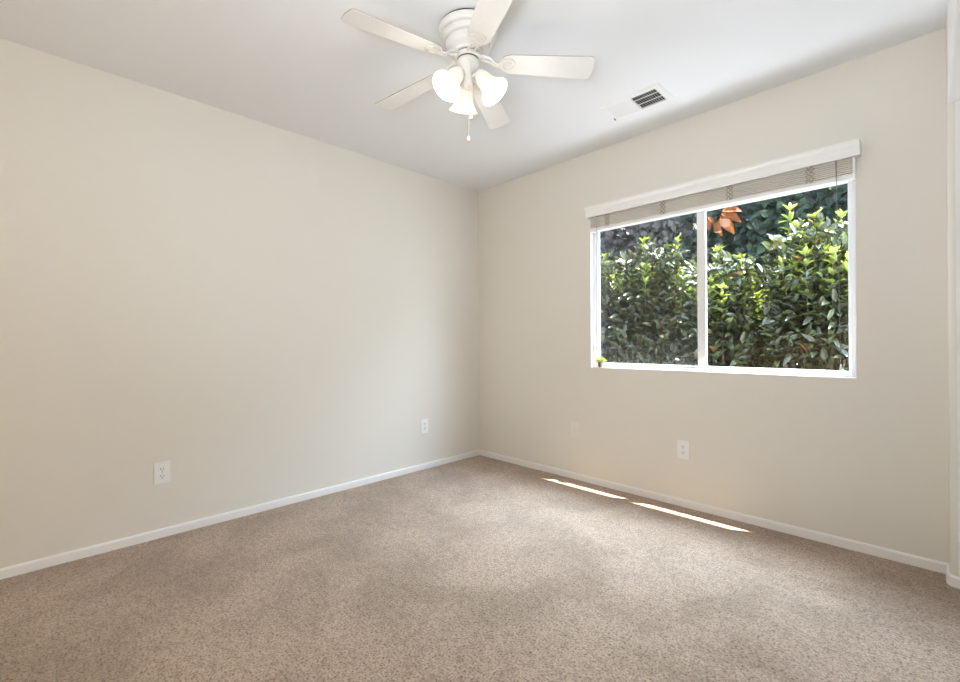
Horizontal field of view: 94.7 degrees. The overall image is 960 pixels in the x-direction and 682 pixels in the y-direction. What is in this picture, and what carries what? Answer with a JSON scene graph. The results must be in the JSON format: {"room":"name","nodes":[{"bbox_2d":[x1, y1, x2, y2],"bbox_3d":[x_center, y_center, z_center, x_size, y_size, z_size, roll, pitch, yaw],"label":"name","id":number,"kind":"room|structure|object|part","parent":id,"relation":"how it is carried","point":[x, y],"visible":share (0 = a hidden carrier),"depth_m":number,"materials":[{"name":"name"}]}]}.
{"room":"empty bedroom","nodes":[
{"label":"empty bedroom","id":0,"kind":"room"},
{"bbox_2d":[0,38,478,567],"bbox_3d":[-1.940,-0.151,2.318,5.440,2.440,0.150,0,0,-45],"label":"wall","id":1,"kind":"structure","parent":0,"point":[263,312],"depth_m":2.53,"materials":[{"name":"white paint"}]},
{"bbox_2d":[154,461,169,484],"bbox_3d":[-1.731,0.717,2.407,0.074,0.118,0.008,0,0,-45],"label":"wall outlet","id":2,"kind":"object","parent":1,"relation":"attached to","point":[161,469],"visible":1,"depth_m":2.40,"materials":[{"name":"white plastic"}]},
{"bbox_2d":[158,466,165,471],"bbox_3d":[-1.730,0.698,2.405,0.034,0.027,0.002,0,0,-45],"label":"receptacle","id":3,"kind":"object","parent":2,"relation":"attached to","point":[160,468],"depth_m":2.40,"materials":[{"name":"grey plastic"}]},
{"bbox_2d":[158,473,165,478],"bbox_3d":[-1.730,0.737,2.405,0.034,0.027,0.002,0,0,-45],"label":"receptacle","id":4,"kind":"object","parent":2,"relation":"attached to","point":[160,475],"depth_m":2.40,"materials":[{"name":"grey plastic"}]},
{"bbox_2d":[0,450,479,579],"bbox_3d":[-1.854,1.045,2.281,5.200,0.047,0.012,0,0,-45],"label":"baseboard","id":5,"kind":"structure","parent":1,"relation":"attached to","point":[18,569],"depth_m":2.52,"materials":[{"name":"white paint"}]},
{"bbox_2d":[421,419,427,433],"bbox_3d":[-0.458,0.706,3.660,0.074,0.118,0.008,0,0,-45],"label":"wall outlet","id":6,"kind":"object","parent":1,"relation":"attached to","point":[424,422],"visible":1,"depth_m":3.65,"materials":[{"name":"white plastic"}]},
{"bbox_2d":[0,0,947,191],"bbox_3d":[-0.616,-1.440,0.963,5.440,0.120,3.950,0,0,-45],"label":"ceiling","id":7,"kind":"structure","parent":0,"point":[294,66],"depth_m":2.14,"materials":[{"name":"white paint"}]},
{"bbox_2d":[341,0,594,142],"bbox_3d":[-0.084,-1.127,1.962,1.061,0.513,1.054,0,0,-45],"label":"ceiling fan","id":8,"kind":"object","parent":7,"relation":"hanging from","point":[468,35],"visible":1,"depth_m":1.92,"materials":[{"name":"white wood"}]},
{"bbox_3d":[-0.338,-1.216,1.752,0.408,0.045,0.122,0,0,-37],"label":"blade","id":9,"kind":"part","parent":8,"relation":"part of","materials":[{"name":"white laminate"}]},
{"bbox_3d":[-0.340,-1.216,2.167,0.408,0.045,0.122,0,0,35],"label":"blade","id":10,"kind":"part","parent":8,"relation":"part of","materials":[{"name":"white laminate"}]},
{"bbox_3d":[-0.140,-1.111,1.887,0.127,0.142,0.135,0,0,13],"label":"lamp shade","id":11,"kind":"part","parent":8,"relation":"part of","materials":[{"name":"white glass"}]},
{"bbox_3d":[-0.116,-1.131,1.903,0.061,0.066,0.045,0,0,-45],"label":"bulb","id":12,"kind":"part","parent":8,"relation":"part of","materials":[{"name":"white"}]},
{"bbox_3d":[-0.054,-1.380,1.961,0.250,0.008,0.250,0,0,-45],"label":"mounting plate","id":13,"kind":"part","parent":8,"relation":"part of","materials":[{"name":"white metal"}]},
{"bbox_3d":[-0.072,-1.112,2.073,0.128,0.142,0.136,0,0,-45],"label":"lamp shade","id":14,"kind":"part","parent":8,"relation":"part of","materials":[{"name":"white glass"}]},
{"bbox_3d":[-0.051,-1.013,1.939,0.003,0.242,0.003,0,0,-45],"label":"pull chain","id":15,"kind":"part","parent":8,"relation":"part of","materials":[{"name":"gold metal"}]},
{"bbox_3d":[0.031,-1.132,1.936,0.046,0.066,0.058,0,0,-45],"label":"bulb","id":16,"kind":"part","parent":8,"relation":"part of","materials":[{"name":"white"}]},
{"bbox_3d":[0.040,-1.218,1.620,0.122,0.045,0.408,0,0,-16],"label":"blade","id":17,"kind":"part","parent":8,"relation":"part of","materials":[{"name":"white laminate"}]},
{"bbox_3d":[0.056,-1.113,1.932,0.129,0.142,0.137,0,0,-45],"label":"lamp shade","id":18,"kind":"part","parent":8,"relation":"part of","materials":[{"name":"white glass"}]},
{"bbox_3d":[0.055,-1.219,2.297,0.122,0.045,0.408,0,0,17],"label":"blade","id":19,"kind":"part","parent":8,"relation":"part of","materials":[{"name":"white laminate"}]},
{"bbox_3d":[0.300,-1.220,1.962,0.408,0.045,0.122,0,0,-1],"label":"blade","id":20,"kind":"part","parent":8,"relation":"part of","materials":[{"name":"white laminate"}]},
{"bbox_2d":[598,82,674,120],"bbox_3d":[0.910,-1.382,2.581,0.225,0.018,0.365,0,0,-45],"label":"ceiling vent","id":21,"kind":"object","parent":7,"relation":"in","point":[654,95],"visible":1,"depth_m":2.56,"materials":[{"name":"white metal"}]},
{"bbox_2d":[0,455,959,681],"bbox_3d":[-0.599,1.120,0.963,5.440,0.120,3.950,0,0,-45],"label":"floor","id":22,"kind":"structure","parent":0,"point":[479,568],"depth_m":1.80,"materials":[{"name":"beige carpet"}]},
{"bbox_2d":[478,28,948,562],"bbox_3d":[1.352,-0.174,2.786,0.090,2.440,3.800,0,0,-45],"label":"wall","id":23,"kind":"structure","parent":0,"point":[865,459],"depth_m":2.45,"materials":[{"name":"white paint"}]},
{"bbox_2d":[571,422,578,438],"bbox_3d":[0.719,0.678,3.361,0.014,0.118,0.074,0,0,-45],"label":"cable jack","id":24,"kind":"object","parent":23,"relation":"attached to","point":[574,426],"visible":1,"depth_m":3.36,"materials":[{"name":"white plastic"}]},
{"bbox_2d":[677,440,689,459],"bbox_3d":[1.284,0.686,2.791,0.008,0.118,0.074,0,0,-45],"label":"wall outlet","id":25,"kind":"object","parent":23,"relation":"attached to","point":[683,452],"visible":1,"depth_m":2.79,"materials":[{"name":"white plastic"}]},
{"bbox_2d":[479,449,948,573],"bbox_3d":[1.042,1.025,3.037,0.012,0.047,2.996,0,0,-45],"label":"baseboard","id":26,"kind":"structure","parent":23,"relation":"attached to","point":[926,563],"depth_m":2.51,"materials":[{"name":"white paint"}]},
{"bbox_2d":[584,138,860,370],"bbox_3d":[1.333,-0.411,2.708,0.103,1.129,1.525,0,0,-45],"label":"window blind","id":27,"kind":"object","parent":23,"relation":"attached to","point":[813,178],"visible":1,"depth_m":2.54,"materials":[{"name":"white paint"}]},
{"bbox_3d":[0.903,-0.866,3.135,0.008,0.098,0.042,0,0,-45],"label":"ladder cord","id":28,"kind":"part","parent":27,"relation":"part of","materials":[{"name":"beige fabric"}]},
{"bbox_3d":[1.180,-0.868,2.853,0.008,0.098,0.042,0,0,-45],"label":"ladder cord","id":29,"kind":"part","parent":27,"relation":"part of","materials":[{"name":"beige fabric"}]},
{"bbox_3d":[1.342,-0.812,2.732,0.052,0.020,1.482,0,0,-45],"label":"rail","id":30,"kind":"part","parent":27,"relation":"part of","materials":[{"name":"white paint"}]},
{"bbox_3d":[1.454,-0.870,2.575,0.008,0.098,0.042,0,0,-45],"label":"ladder cord","id":31,"kind":"part","parent":27,"relation":"part of","materials":[{"name":"beige fabric"}]},
{"bbox_3d":[1.720,-0.871,2.305,0.008,0.098,0.042,0,0,-45],"label":"ladder cord","id":32,"kind":"part","parent":27,"relation":"part of","materials":[{"name":"beige fabric"}]},
{"bbox_3d":[1.808,-0.400,2.230,0.029,1.035,0.007,0,0,-20],"label":"lift cord","id":33,"kind":"part","parent":27,"relation":"part of","materials":[{"name":"grey plastic"}]},
{"bbox_2d":[590,165,856,378],"bbox_3d":[1.373,-0.343,2.759,0.091,1.073,1.500,0,0,-45],"label":"window","id":34,"kind":"structure","parent":23,"relation":"attached to","point":[701,216],"depth_m":2.73,"materials":[{"name":"white plastic"}]},
{"bbox_2d":[596,357,604,366],"bbox_3d":[0.877,0.151,3.223,0.097,0.079,0.099,0,0,-45],"label":"potted succulent","id":35,"kind":"object","parent":34,"relation":"on","point":[601,360],"visible":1,"depth_m":3.21,"materials":[{"name":"green plant"}]},
{"bbox_3d":[1.137,-0.324,3.003,0.021,0.986,0.753,0,0,-45],"label":"sash","id":36,"kind":"part","parent":34,"relation":"part of","materials":[{"name":"clear glass"}]},
{"bbox_3d":[1.643,-0.327,2.525,0.021,0.986,0.733,0,0,-45],"label":"sash","id":37,"kind":"part","parent":34,"relation":"part of","materials":[{"name":"clear glass"}]},
{"bbox_2d":[946,0,959,575],"bbox_3d":[1.291,-0.173,1.108,2.350,2.440,0.115,0,0,-45],"label":"wall","id":38,"kind":"structure","parent":0,"point":[950,107],"depth_m":1.87,"materials":[{"name":"white paint"}]},
{"bbox_2d":[946,564,959,588],"bbox_3d":[2.082,1.018,1.887,0.142,0.047,0.127,0,0,-45],"label":"baseboard","id":39,"kind":"structure","parent":38,"relation":"attached to","point":[952,580],"depth_m":1.88,"materials":[{"name":"white paint"}]},
{"bbox_2d":[955,101,959,576],"bbox_3d":[2.043,0.016,1.833,0.004,2.050,0.089,0,0,-45],"label":"trim","id":40,"kind":"structure","parent":38,"relation":"attached to","point":[957,103],"depth_m":1.86,"materials":[{"name":"white paint"}]},
{"label":"outside","id":41,"kind":"structure","parent":0,"visible":0},
{"bbox_3d":[2.864,1.311,4.825,4.910,0.150,10.000,0,0,-45],"label":"ground","id":42,"kind":"structure","parent":41,"visible":0},
{"bbox_2d":[600,251,642,362],"bbox_3d":[1.038,0.151,4.636,1.187,2.201,1.057,0,0,-45],"label":"shrub","id":43,"kind":"object","parent":42,"relation":"on","point":[607,305],"visible":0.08,"depth_m":4.18,"materials":[{"name":"green plant"}]},
{"bbox_3d":[1.054,0.230,4.636,0.704,2.043,0.924,0,0,-45],"label":"stem","id":44,"kind":"part","parent":43,"relation":"part of","materials":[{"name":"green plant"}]},
{"bbox_2d":[608,234,697,367],"bbox_3d":[1.643,0.150,4.051,1.199,2.192,0.557,0,0,-45],"label":"shrub","id":45,"kind":"object","parent":42,"relation":"on","point":[645,308],"visible":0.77,"depth_m":3.84,"materials":[{"name":"green plant"}]},
{"bbox_2d":[600,184,847,361],"bbox_3d":[2.856,-0.364,4.828,0.200,3.200,10.000,0,0,-45],"label":"wall","id":46,"kind":"structure","parent":42,"relation":"on","point":[809,198],"depth_m":4.78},
{"bbox_2d":[600,183,848,369],"bbox_3d":[2.461,-0.611,4.861,0.521,3.104,6.960,0,0,-45],"label":"ivy","id":47,"kind":"object","parent":46,"relation":"attached to","point":[774,208],"visible":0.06,"depth_m":4.60,"materials":[{"name":"green plant"}]},
{"bbox_2d":[706,217,713,230],"bbox_3d":[2.367,-1.200,4.623,0.059,0.192,0.150,0,0,-45],"label":"dried leaf","id":48,"kind":"object","parent":47,"relation":"attached to","point":[708,223],"visible":0.59,"depth_m":4.60,"materials":[{"name":"orange plant"}]},
{"bbox_2d":[713,206,741,236],"bbox_3d":[2.478,-1.214,4.441,0.096,0.307,0.260,0,0,-45],"label":"dried leaf","id":49,"kind":"object","parent":47,"relation":"attached to","point":[728,215],"visible":0.96,"depth_m":4.44,"materials":[{"name":"orange plant"}]},
{"bbox_2d":[676,245,775,371],"bbox_3d":[2.042,0.226,3.631,1.196,2.037,0.542,0,0,-45],"label":"shrub","id":50,"kind":"object","parent":42,"relation":"on","point":[731,297],"visible":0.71,"depth_m":3.40,"materials":[{"name":"green plant"}]},
{"bbox_3d":[2.028,0.258,3.621,0.696,1.973,0.444,0,0,-45],"label":"stem","id":51,"kind":"part","parent":50,"relation":"part of","materials":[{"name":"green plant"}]},
{"bbox_2d":[759,203,848,375],"bbox_3d":[2.480,0.105,3.165,1.186,2.272,0.654,0,0,-45],"label":"shrub","id":52,"kind":"object","parent":42,"relation":"on","point":[807,317],"visible":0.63,"depth_m":3.01,"materials":[{"name":"green plant"}]}
]}

